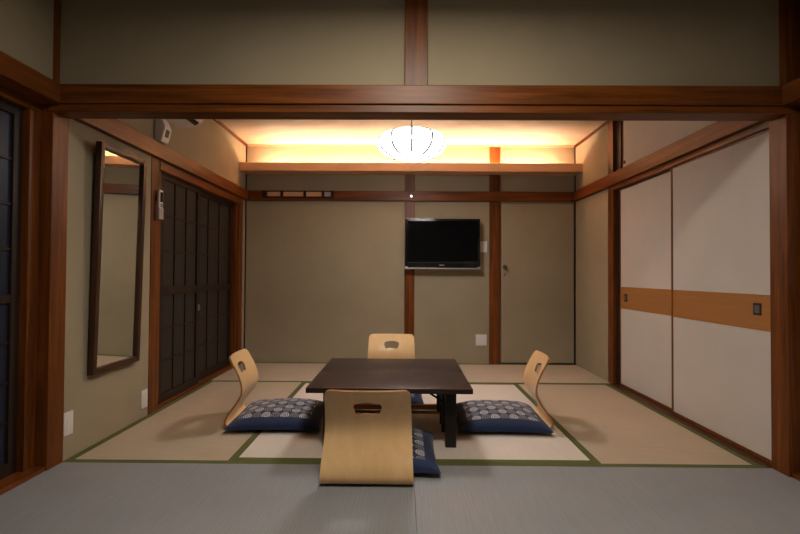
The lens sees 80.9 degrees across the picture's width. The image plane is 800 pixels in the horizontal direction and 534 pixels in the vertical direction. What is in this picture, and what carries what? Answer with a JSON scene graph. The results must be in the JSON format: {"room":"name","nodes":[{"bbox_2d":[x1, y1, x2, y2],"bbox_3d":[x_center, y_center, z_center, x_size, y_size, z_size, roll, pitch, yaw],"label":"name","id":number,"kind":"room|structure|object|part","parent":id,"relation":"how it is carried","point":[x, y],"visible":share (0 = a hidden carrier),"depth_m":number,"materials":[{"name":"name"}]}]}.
{"room":"traditional dwelling","nodes":[
{"label":"traditional dwelling","id":0,"kind":"room"},
{"bbox_2d":[0,0,245,460],"bbox_3d":[-1.798,-0.299,2.114,0.165,2.670,6.240,0,-1,0],"label":"wall","id":1,"kind":"structure","parent":0,"point":[103,404],"depth_m":2.57,"materials":[{"name":"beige paint"}]},
{"bbox_2d":[0,98,22,479],"bbox_3d":[-1.820,0.097,1.765,0.030,1.723,0.916,0,-1,0],"label":"door","id":2,"kind":"structure","parent":1,"relation":"in","point":[11,115],"depth_m":2.17,"materials":[{"name":"brown wood"}]},
{"bbox_3d":[-1.822,0.089,1.765,0.006,1.628,0.816,0,-1,0],"label":"glass pane","id":3,"kind":"part","parent":2,"relation":"part of","materials":[{"name":"grey glass"}]},
{"bbox_2d":[0,85,40,112],"bbox_3d":[-1.832,-0.806,0.655,0.112,0.045,3.305,0,-1,0],"label":"trim","id":4,"kind":"structure","parent":1,"relation":"attached to","point":[6,94],"depth_m":2.18,"materials":[{"name":"brown wood"}]},
{"bbox_2d":[0,466,44,495],"bbox_3d":[-1.825,0.975,0.625,0.185,0.072,3.305,0,-1,0],"label":"trim","id":5,"kind":"structure","parent":1,"relation":"attached to","point":[16,479],"depth_m":2.15,"materials":[{"name":"brown wood"}]},
{"bbox_2d":[16,109,40,471],"bbox_3d":[-1.826,0.105,2.258,0.112,1.723,0.066,0,-1,0],"label":"trim","id":6,"kind":"structure","parent":1,"relation":"attached to","point":[30,156],"depth_m":2.24,"materials":[{"name":"brown wood"}]},
{"bbox_2d":[0,51,60,103],"bbox_3d":[-1.740,-0.876,0.665,0.135,0.096,3.325,0,-1,0],"label":"trim","id":7,"kind":"structure","parent":1,"relation":"attached to","point":[16,76],"depth_m":2.12,"materials":[{"name":"brown wood"}]},
{"bbox_2d":[34,0,68,470],"bbox_3d":[-1.768,-0.295,2.353,0.121,2.670,0.110,0,-1,0],"label":"trim","id":8,"kind":"structure","parent":1,"relation":"attached to","point":[54,132],"depth_m":2.31,"materials":[{"name":"brown wood"}]},
{"bbox_2d":[63,410,72,436],"bbox_3d":[-1.714,0.809,2.422,0.012,0.120,0.066,0,-1,0],"label":"wall outlet","id":9,"kind":"object","parent":1,"relation":"attached to","point":[68,416],"visible":1,"depth_m":2.42,"materials":[{"name":"white plastic"}]},
{"bbox_2d":[67,416,70,430],"bbox_3d":[-1.710,0.809,2.422,0.004,0.070,0.030,0,-1,0],"label":"socket","id":10,"kind":"object","parent":9,"relation":"attached to","point":[68,417],"depth_m":2.42,"materials":[{"name":"white plastic"}]},
{"bbox_2d":[87,141,146,375],"bbox_3d":[-1.676,-0.046,2.804,0.035,1.290,0.456,2,-1,0],"label":"wall mirror","id":11,"kind":"object","parent":1,"relation":"attached to","point":[120,176],"visible":1,"depth_m":2.77,"materials":[{"name":"brown mirror"}]},
{"bbox_2d":[141,389,147,408],"bbox_3d":[-1.709,0.882,3.135,0.012,0.120,0.070,0,-1,0],"label":"wall outlet","id":12,"kind":"object","parent":1,"relation":"attached to","point":[144,394],"visible":1,"depth_m":3.13,"materials":[{"name":"white plastic"}]},
{"bbox_2d":[148,156,159,414],"bbox_3d":[-1.747,0.148,3.253,0.086,1.815,0.105,0,-1,0],"label":"trim","id":13,"kind":"structure","parent":1,"relation":"attached to","point":[155,163],"depth_m":3.24,"materials":[{"name":"brown wood"}]},
{"bbox_2d":[157,171,160,404],"bbox_3d":[-1.755,0.134,3.334,0.068,1.705,0.055,0,-1,0],"label":"trim","id":14,"kind":"structure","parent":1,"relation":"attached to","point":[160,171],"depth_m":3.35,"materials":[{"name":"brown wood"}]},
{"bbox_2d":[155,190,163,219],"bbox_3d":[-1.685,-0.436,3.284,0.032,0.205,0.060,0,-1,0],"label":"remote control","id":15,"kind":"object","parent":1,"relation":"attached to","point":[159,211],"visible":1,"depth_m":3.26,"materials":[{"name":"white plastic"}]},
{"bbox_2d":[74,119,248,200],"bbox_3d":[-1.688,-0.804,3.794,0.046,0.107,2.695,0,-1,0],"label":"trim","id":16,"kind":"structure","parent":1,"relation":"attached to","point":[116,129],"depth_m":3.24,"materials":[{"name":"brown wood"}]},
{"bbox_2d":[155,119,171,143],"bbox_3d":[-1.667,-0.962,3.304,0.073,0.174,0.100,0,-1,0],"label":"controller","id":17,"kind":"object","parent":1,"relation":"attached to","point":[163,131],"visible":0.82,"depth_m":3.26,"materials":[{"name":"white plastic"}]},
{"bbox_2d":[158,172,200,403],"bbox_3d":[-1.735,0.154,3.698,0.044,1.675,0.675,0,-1,0],"label":"door","id":18,"kind":"structure","parent":1,"relation":"in","point":[179,307],"depth_m":3.69,"materials":[{"name":"brown wood"}]},
{"bbox_2d":[164,119,203,126],"bbox_3d":[-1.586,-1.183,3.147,0.235,0.245,0.800,0,-1,0],"label":"air conditioner","id":19,"kind":"object","parent":1,"relation":"attached to","point":[175,122],"visible":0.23,"depth_m":3.45,"materials":[{"name":"white plastic"}]},
{"bbox_2d":[187,119,198,124],"bbox_3d":[-1.521,-1.075,3.145,0.036,0.008,0.720,-31,-1,0],"label":"air vent","id":20,"kind":"object","parent":19,"relation":"attached to","point":[190,121],"depth_m":3.45,"materials":[{"name":"black plastic"}]},
{"bbox_2d":[156,364,232,409],"bbox_3d":[-1.769,1.034,4.104,0.120,0.072,1.635,0,-1,0],"label":"trim","id":21,"kind":"structure","parent":1,"relation":"attached to","point":[229,367],"depth_m":4.01,"materials":[{"name":"brown wood"}]},
{"bbox_2d":[160,160,240,203],"bbox_3d":[-1.743,-0.710,4.133,0.112,0.070,1.635,0,-1,0],"label":"trim","id":22,"kind":"structure","parent":1,"relation":"attached to","point":[166,168],"depth_m":3.95,"materials":[{"name":"brown wood"}]},
{"bbox_2d":[198,191,231,380],"bbox_3d":[-1.772,0.166,4.434,0.030,1.675,0.885,0,-1,0],"label":"door","id":23,"kind":"structure","parent":1,"relation":"in","point":[216,213],"depth_m":4.48,"materials":[{"name":"brown wood"}]},
{"bbox_2d":[213,119,247,146],"bbox_3d":[-1.688,-1.357,3.789,0.020,0.027,2.725,0,-1,0],"label":"trim","id":24,"kind":"structure","parent":1,"relation":"attached to","point":[215,120],"depth_m":4.63,"materials":[{"name":"brown wood"}]},
{"bbox_2d":[230,204,237,363],"bbox_3d":[-1.745,0.161,4.896,0.068,1.705,0.040,0,-1,0],"label":"trim","id":25,"kind":"structure","parent":1,"relation":"attached to","point":[234,206],"depth_m":4.88,"materials":[{"name":"brown wood"}]},
{"bbox_2d":[236,199,242,364],"bbox_3d":[-1.735,0.177,4.971,0.086,1.815,0.110,0,-1,0],"label":"trim","id":26,"kind":"structure","parent":1,"relation":"attached to","point":[240,206],"depth_m":4.94,"materials":[{"name":"brown wood"}]},
{"bbox_2d":[245,146,573,363],"bbox_3d":[0.107,-0.117,5.168,3.805,2.430,0.100,0,-1,0],"label":"wall","id":27,"kind":"structure","parent":0,"point":[323,277],"depth_m":5.12,"materials":[{"name":"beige paint"}]},
{"bbox_2d":[244,146,246,348],"bbox_3d":[-1.714,-0.128,5.135,0.062,2.430,0.032,0,-1,0],"label":"trim","id":28,"kind":"structure","parent":27,"relation":"attached to","point":[246,146],"depth_m":5.12,"materials":[{"name":"brown wood"}]},
{"bbox_2d":[262,190,333,197],"bbox_3d":[-1.107,-0.791,5.092,0.770,0.076,0.020,0,-1,0],"label":"rack","id":29,"kind":"object","parent":27,"relation":"attached to","point":[270,194],"visible":1,"depth_m":5.09,"materials":[{"name":"brown wood"}]},
{"bbox_3d":[-1.369,-0.793,5.101,0.145,0.050,0.006,0,-1,0],"label":"panel","id":30,"kind":"part","parent":29,"relation":"part of","materials":[{"name":"brown wood"}]},
{"bbox_3d":[-1.158,-0.792,5.099,0.221,0.050,0.006,0,-1,0],"label":"panel","id":31,"kind":"part","parent":29,"relation":"part of","materials":[{"name":"brown wood"}]},
{"bbox_3d":[-0.934,-0.791,5.098,0.171,0.050,0.006,0,-1,0],"label":"panel","id":32,"kind":"part","parent":29,"relation":"part of","materials":[{"name":"brown wood"}]},
{"bbox_2d":[404,162,414,335],"bbox_3d":[0.104,-0.117,5.126,0.109,2.430,0.044,0,-1,0],"label":"trim","id":33,"kind":"structure","parent":27,"relation":"attached to","point":[409,185],"depth_m":5.10,"materials":[{"name":"brown wood"}]},
{"bbox_2d":[248,190,572,201],"bbox_3d":[0.111,-0.771,5.116,3.533,0.107,0.046,0,-1,0],"label":"trim","id":34,"kind":"structure","parent":27,"relation":"attached to","point":[253,195],"depth_m":5.09,"materials":[{"name":"brown wood"}]},
{"bbox_2d":[248,144,573,147],"bbox_3d":[0.114,-1.326,5.128,3.565,0.023,0.020,0,-1,0],"label":"trim","id":35,"kind":"structure","parent":27,"relation":"attached to","point":[279,145],"depth_m":5.12,"materials":[{"name":"brown wood"}]},
{"bbox_2d":[239,162,582,175],"bbox_3d":[0.112,-1.048,5.026,3.601,0.087,0.215,0,-1,0],"label":"ceiling beam","id":36,"kind":"structure","parent":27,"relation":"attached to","point":[301,168],"depth_m":4.93,"materials":[{"name":"beige wood"}]},
{"bbox_2d":[405,218,479,268],"bbox_3d":[0.457,-0.249,5.055,0.804,0.545,0.097,0,-1,0],"label":"television","id":37,"kind":"object","parent":27,"relation":"attached to","point":[430,243],"visible":1,"depth_m":5.01,"materials":[{"name":"black plastic"}]},
{"bbox_2d":[476,334,486,345],"bbox_3d":[0.881,0.793,5.092,0.118,0.122,0.012,0,-1,0],"label":"wall outlet","id":38,"kind":"object","parent":27,"relation":"attached to","point":[481,339],"visible":1,"depth_m":5.09,"materials":[{"name":"white plastic"}]},
{"bbox_2d":[480,241,486,251],"bbox_3d":[0.905,-0.220,5.109,0.090,0.120,0.012,0,-1,0],"label":"wall switch","id":39,"kind":"object","parent":27,"relation":"attached to","point":[483,244],"visible":0.84,"depth_m":5.10,"materials":[{"name":"white plastic"}]},
{"bbox_2d":[489,147,499,363],"bbox_3d":[1.031,-0.112,5.119,0.117,2.430,0.046,0,-1,0],"label":"trim","id":40,"kind":"structure","parent":27,"relation":"attached to","point":[494,152],"depth_m":5.09,"materials":[{"name":"brown wood"}]},
{"bbox_2d":[500,203,573,362],"bbox_3d":[1.494,0.174,5.087,0.791,1.734,0.074,0,-1,0],"label":"door","id":41,"kind":"structure","parent":27,"relation":"in","point":[537,240],"depth_m":5.10,"materials":[{"name":"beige paint"}]},
{"bbox_2d":[500,363,573,363],"bbox_3d":[1.490,1.057,5.099,0.815,0.016,0.029,0,-1,0],"label":"trim","id":42,"kind":"structure","parent":27,"relation":"attached to","point":[500,363],"depth_m":5.10,"materials":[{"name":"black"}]},
{"bbox_2d":[574,148,575,364],"bbox_3d":[1.925,-0.107,5.110,0.050,2.430,0.030,0,-1,0],"label":"trim","id":43,"kind":"structure","parent":27,"relation":"attached to","point":[574,148],"depth_m":5.10,"materials":[{"name":"brown wood"}]},
{"bbox_2d":[218,119,605,145],"bbox_3d":[0.130,-1.385,3.812,3.855,0.060,2.855,0,-1,0],"label":"ceiling","id":44,"kind":"structure","parent":0,"point":[251,131],"depth_m":4.62,"materials":[{"name":"white paint"}]},
{"bbox_2d":[377,120,445,196],"bbox_3d":[0.094,-0.958,3.792,0.556,0.794,0.553,0,-1,1],"label":"pendant lantern","id":45,"kind":"object","parent":44,"relation":"hanging from","point":[411,144],"visible":0.98,"depth_m":3.61,"materials":[{"name":"white paper"}]},
{"bbox_3d":[0.094,-0.983,3.793,0.556,0.200,0.544,0,-1,1],"label":"lamp shade","id":46,"kind":"part","parent":45,"relation":"part of","materials":[{"name":"white paper"}]},
{"bbox_2d":[60,0,778,85],"bbox_3d":[0.092,-1.249,2.359,3.930,0.740,0.035,0,-1,0],"label":"wall partition","id":47,"kind":"structure","parent":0,"point":[256,42],"depth_m":2.34,"materials":[{"name":"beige paint"}]},
{"bbox_2d":[405,0,427,84],"bbox_3d":[0.082,-1.252,2.347,0.112,0.735,0.080,0,-1,0],"label":"trim","id":48,"kind":"structure","parent":47,"relation":"attached to","point":[416,11],"depth_m":2.31,"materials":[{"name":"brown wood"}]},
{"bbox_2d":[48,104,793,120],"bbox_3d":[0.091,-0.776,2.347,3.645,0.046,0.114,0,-1,0],"label":"wooden beam","id":49,"kind":"structure","parent":47,"relation":"attached to","point":[70,111],"depth_m":2.30,"materials":[{"name":"brown wood"}]},
{"bbox_2d":[60,84,781,105],"bbox_3d":[0.089,-0.839,2.297,3.730,0.094,0.035,0,-1,0],"label":"wooden beam","id":50,"kind":"structure","parent":47,"relation":"attached to","point":[69,93],"depth_m":2.28,"materials":[{"name":"brown wood"}]},
{"bbox_2d":[576,124,607,380],"bbox_3d":[1.990,-0.130,3.738,0.180,2.430,2.935,0,-1,0],"label":"wall","id":51,"kind":"structure","parent":0,"point":[591,211],"depth_m":4.64,"materials":[{"name":"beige paint"}]},
{"bbox_2d":[574,121,609,147],"bbox_3d":[1.897,-1.337,3.764,0.020,0.027,2.725,0,-1,0],"label":"trim","id":52,"kind":"structure","parent":51,"relation":"attached to","point":[606,122],"depth_m":4.63,"materials":[{"name":"brown wood"}]},
{"bbox_2d":[608,121,615,383],"bbox_3d":[1.949,-0.122,4.224,0.108,2.430,0.107,0,-1,0],"label":"trim","id":53,"kind":"structure","parent":51,"relation":"attached to","point":[612,124],"depth_m":4.19,"materials":[{"name":"brown wood"}]},
{"bbox_2d":[616,189,619,384],"bbox_3d":[1.946,0.177,4.144,0.050,1.721,0.047,0,-1,0],"label":"trim","id":54,"kind":"structure","parent":51,"relation":"attached to","point":[617,191],"depth_m":4.14,"materials":[{"name":"brown wood"}]},
{"bbox_2d":[616,121,621,170],"bbox_3d":[1.953,-1.085,4.140,0.050,0.508,0.097,0,-1,0],"label":"trim","id":55,"kind":"structure","parent":51,"relation":"attached to","point":[618,123],"depth_m":4.14,"materials":[{"name":"brown wood"}]},
{"bbox_2d":[619,169,671,411],"bbox_3d":[1.936,0.166,3.688,0.024,1.723,0.865,0,-1,0],"label":"door","id":56,"kind":"structure","parent":51,"relation":"in","point":[644,205],"depth_m":3.67,"materials":[{"name":"beige paper"}]},
{"bbox_2d":[573,121,764,201],"bbox_3d":[1.891,-0.784,3.769,0.046,0.107,2.695,0,-1,0],"label":"trim","id":57,"kind":"structure","parent":51,"relation":"attached to","point":[717,131],"depth_m":3.23,"materials":[{"name":"brown wood"}]},
{"bbox_2d":[622,121,716,167],"bbox_3d":[1.944,-1.092,3.462,0.023,0.476,1.260,0,-1,0],"label":"door","id":58,"kind":"structure","parent":51,"relation":"in","point":[640,139],"depth_m":3.63,"materials":[{"name":"beige paper"}]},
{"bbox_2d":[613,121,768,189],"bbox_3d":[1.946,-0.718,3.286,0.108,0.040,1.792,0,-1,0],"label":"trim","id":59,"kind":"structure","parent":51,"relation":"attached to","point":[760,127],"depth_m":2.99,"materials":[{"name":"brown wood"}]},
{"bbox_2d":[610,384,771,467],"bbox_3d":[1.920,1.050,3.257,0.140,0.054,1.792,0,-1,0],"label":"trim","id":60,"kind":"structure","parent":51,"relation":"attached to","point":[636,396],"depth_m":2.99,"materials":[{"name":"brown wood"}]},
{"bbox_2d":[671,128,771,464],"bbox_3d":[1.905,0.152,2.830,0.024,1.723,0.905,0,-1,0],"label":"door","id":61,"kind":"structure","parent":51,"relation":"in","point":[721,327],"depth_m":2.74,"materials":[{"name":"beige paper"}]},
{"bbox_3d":[1.895,0.223,2.485,0.007,0.064,0.056,0,-1,0],"label":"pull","id":62,"kind":"part","parent":61,"relation":"part of","materials":[{"name":"black metal"}]},
{"bbox_2d":[769,0,799,476],"bbox_3d":[1.939,-0.274,2.328,0.124,2.670,0.110,0,-1,0],"label":"wooden post","id":63,"kind":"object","parent":51,"relation":"attached to","point":[784,131],"depth_m":2.29,"materials":[{"name":"brown wood"}]},
{"bbox_2d":[792,473,799,480],"bbox_3d":[1.947,0.996,0.598,0.150,0.072,3.305,0,-1,0],"label":"trim","id":64,"kind":"structure","parent":51,"relation":"attached to","point":[796,476],"depth_m":2.23,"materials":[{"name":"brown wood"}]},
{"bbox_3d":[0.076,1.056,2.028,4.200,0.118,6.340,0,-1,0],"label":"floor","id":65,"kind":"structure","parent":0,"visible":0},
{"bbox_2d":[68,381,305,460],"bbox_3d":[-1.277,1.036,3.300,0.873,0.056,1.763,0,-1,0],"label":"mat","id":66,"kind":"object","parent":65,"relation":"on","point":[191,426],"visible":0.59,"depth_m":2.85,"materials":[{"name":"beige wicker"}]},
{"bbox_2d":[224,349,257,426],"bbox_3d":[-0.893,0.789,3.129,0.438,0.436,0.424,0,-1,-4],"label":"chair","id":67,"kind":"object","parent":66,"relation":"on","point":[248,377],"visible":0.48,"depth_m":3.16,"materials":[{"name":"brown wood"}]},
{"bbox_2d":[223,398,322,430],"bbox_3d":[-0.782,0.945,3.091,0.570,0.098,0.570,0,-1,-2],"label":"floor cushion","id":68,"kind":"object","parent":67,"relation":"on","point":[283,413],"visible":0.97,"depth_m":2.90,"materials":[{"name":"blue fabric"}]},
{"bbox_2d":[0,459,416,533],"bbox_3d":[-0.830,1.016,1.930,1.786,0.056,0.968,0,-1,0],"label":"mat","id":69,"kind":"object","parent":65,"relation":"on","point":[74,496],"visible":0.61,"depth_m":1.98,"materials":[{"name":"grey wicker"}]},
{"bbox_2d":[319,389,412,484],"bbox_3d":[-0.149,0.780,2.323,0.424,0.436,0.437,0,-1,0],"label":"chair","id":70,"kind":"object","parent":69,"relation":"on","point":[364,448],"visible":1,"depth_m":2.16,"materials":[{"name":"brown wood"}]},
{"bbox_2d":[412,428,440,473],"bbox_3d":[-0.088,0.940,2.491,0.570,0.097,0.570,0,-1,0],"label":"floor cushion","id":71,"kind":"object","parent":70,"relation":"on","point":[424,459],"visible":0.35,"depth_m":2.33,"materials":[{"name":"blue fabric"}]},
{"bbox_2d":[210,362,326,381],"bbox_3d":[-0.805,1.062,4.642,1.798,0.056,0.923,0,-1,0],"label":"mat","id":72,"kind":"object","parent":65,"relation":"on","point":[267,371],"visible":0.23,"depth_m":4.58,"materials":[{"name":"beige wicker"}]},
{"bbox_2d":[236,412,592,463],"bbox_3d":[0.076,1.036,2.849,1.835,0.056,0.878,0,-1,0],"label":"mat","id":73,"kind":"object","parent":65,"relation":"on","point":[270,445],"visible":0.26,"depth_m":2.63,"materials":[{"name":"beige wicker"}]},
{"bbox_2d":[306,371,472,447],"bbox_3d":[-0.057,0.832,2.740,0.900,0.350,0.452,0,-1,0],"label":"table","id":74,"kind":"object","parent":73,"relation":"on","point":[447,384],"visible":0.81,"depth_m":2.63,"materials":[{"name":"paint"}]},
{"bbox_3d":[-0.400,0.842,2.641,0.060,0.322,0.048,0,-1,0],"label":"leg","id":75,"kind":"part","parent":74,"relation":"part of","materials":[{"name":"paint"}]},
{"bbox_3d":[0.286,0.850,2.888,0.060,0.322,0.048,0,-1,0],"label":"leg","id":76,"kind":"part","parent":74,"relation":"part of","materials":[{"name":"paint"}]},
{"bbox_3d":[0.284,0.846,2.636,0.060,0.322,0.048,0,-1,0],"label":"leg","id":77,"kind":"part","parent":74,"relation":"part of","materials":[{"name":"paint"}]},
{"bbox_2d":[523,350,553,428],"bbox_3d":[0.759,0.798,3.133,0.438,0.436,0.424,0,-1,4],"label":"chair","id":78,"kind":"object","parent":73,"relation":"on","point":[531,378],"visible":0.56,"depth_m":3.17,"materials":[{"name":"brown wood"}]},
{"bbox_2d":[456,400,553,432],"bbox_3d":[0.641,0.953,3.076,0.570,0.099,0.570,0,-1,1],"label":"floor cushion","id":79,"kind":"object","parent":78,"relation":"on","point":[472,415],"visible":0.98,"depth_m":2.89,"materials":[{"name":"blue fabric"}]},
{"bbox_2d":[293,382,535,411],"bbox_3d":[0.082,1.051,3.731,1.835,0.056,0.883,0,-1,0],"label":"mat","id":80,"kind":"object","parent":65,"relation":"on","point":[481,391],"visible":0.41,"depth_m":3.75,"materials":[{"name":"beige wicker"}]},
{"bbox_2d":[368,334,414,358],"bbox_3d":[-0.077,0.808,3.962,0.424,0.436,0.437,0,-1,0],"label":"chair","id":81,"kind":"object","parent":80,"relation":"on","point":[376,347],"visible":0.34,"depth_m":4.11,"materials":[{"name":"brown wood"}]},
{"bbox_2d":[411,394,423,403],"bbox_3d":[-0.102,0.958,3.641,0.570,0.100,0.570,0,-1,0],"label":"floor cushion","id":82,"kind":"object","parent":81,"relation":"on","point":[415,398],"visible":0.11,"depth_m":3.40,"materials":[{"name":"blue fabric"}]},
{"bbox_2d":[458,364,610,384],"bbox_3d":[0.997,1.072,4.629,1.803,0.056,0.923,0,-1,0],"label":"mat","id":83,"kind":"object","parent":65,"relation":"on","point":[572,374],"visible":0.41,"depth_m":4.55,"materials":[{"name":"beige wicker"}]},
{"bbox_2d":[414,462,799,533],"bbox_3d":[0.972,1.026,1.917,1.815,0.056,0.968,0,-1,0],"label":"mat","id":84,"kind":"object","parent":65,"relation":"on","point":[466,497],"visible":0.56,"depth_m":2.02,"materials":[{"name":"grey wicker"}]},
{"bbox_2d":[514,384,759,464],"bbox_3d":[1.423,1.051,3.274,0.849,0.056,1.748,0,-1,0],"label":"mat","id":85,"kind":"object","parent":65,"relation":"on","point":[608,425],"visible":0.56,"depth_m":2.92,"materials":[{"name":"beige wicker"}]},
{"bbox_3d":[2.049,-0.302,0.620,0.040,2.670,3.305,0,-1,0],"label":"wall","id":86,"kind":"structure","parent":0,"visible":0},
{"bbox_2d":[782,77,799,106],"bbox_3d":[1.900,-0.856,0.640,0.125,0.096,3.325,0,-1,0],"label":"trim","id":87,"kind":"structure","parent":86,"relation":"attached to","point":[790,91],"depth_m":2.22,"materials":[{"name":"brown wood"}]}
]}

